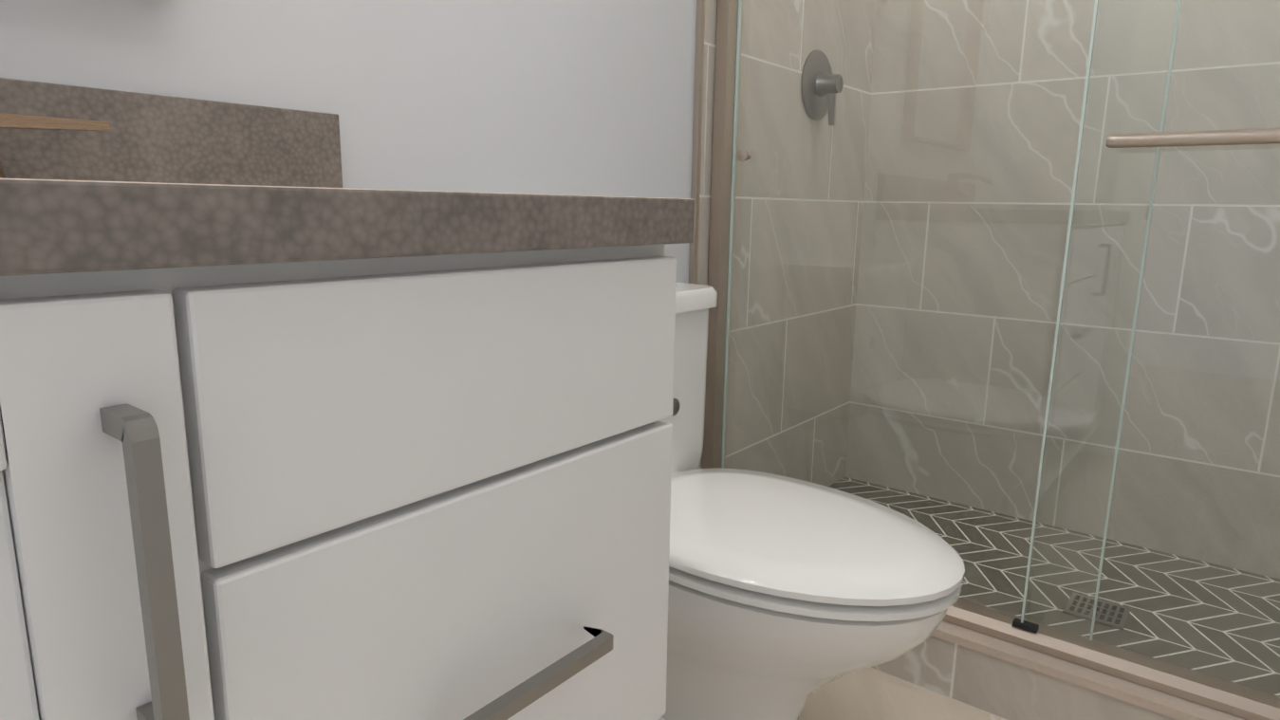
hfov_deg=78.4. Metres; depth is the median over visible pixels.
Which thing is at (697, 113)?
trim
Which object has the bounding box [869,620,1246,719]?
shower curb
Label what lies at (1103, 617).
floor drain
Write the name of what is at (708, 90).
wall tile
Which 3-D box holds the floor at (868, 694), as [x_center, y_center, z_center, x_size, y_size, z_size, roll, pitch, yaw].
[-0.202,0.907,0.261,1.760,0.100,5.120,10,14,37]
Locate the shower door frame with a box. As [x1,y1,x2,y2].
[702,0,1279,719]
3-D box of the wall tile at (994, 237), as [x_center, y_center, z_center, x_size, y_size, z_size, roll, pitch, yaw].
[1.285,-0.822,1.813,1.500,2.740,0.090,10,14,37]
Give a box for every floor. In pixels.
[798,667,1003,719]
[829,477,1279,696]
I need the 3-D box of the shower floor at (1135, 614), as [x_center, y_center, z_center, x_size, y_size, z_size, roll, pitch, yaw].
[1.041,0.543,1.794,1.520,0.060,0.830,10,14,37]
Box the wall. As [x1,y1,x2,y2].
[0,0,696,283]
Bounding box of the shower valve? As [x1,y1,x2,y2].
[800,49,843,126]
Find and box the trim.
[688,0,704,284]
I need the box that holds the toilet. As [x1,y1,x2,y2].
[660,282,964,719]
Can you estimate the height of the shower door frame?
1.835 m
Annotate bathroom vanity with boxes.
[0,77,694,719]
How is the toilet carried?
on the floor at (868, 694)
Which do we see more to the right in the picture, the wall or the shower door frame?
the shower door frame
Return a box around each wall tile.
[696,0,877,486]
[844,0,1279,579]
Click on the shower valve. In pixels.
(829, 89)
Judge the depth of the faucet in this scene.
0.70 m
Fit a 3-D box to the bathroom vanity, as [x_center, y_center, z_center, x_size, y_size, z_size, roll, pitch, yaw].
[-0.470,0.275,0.543,0.590,1.023,0.964,10,14,37]
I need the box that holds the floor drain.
[1062,592,1130,630]

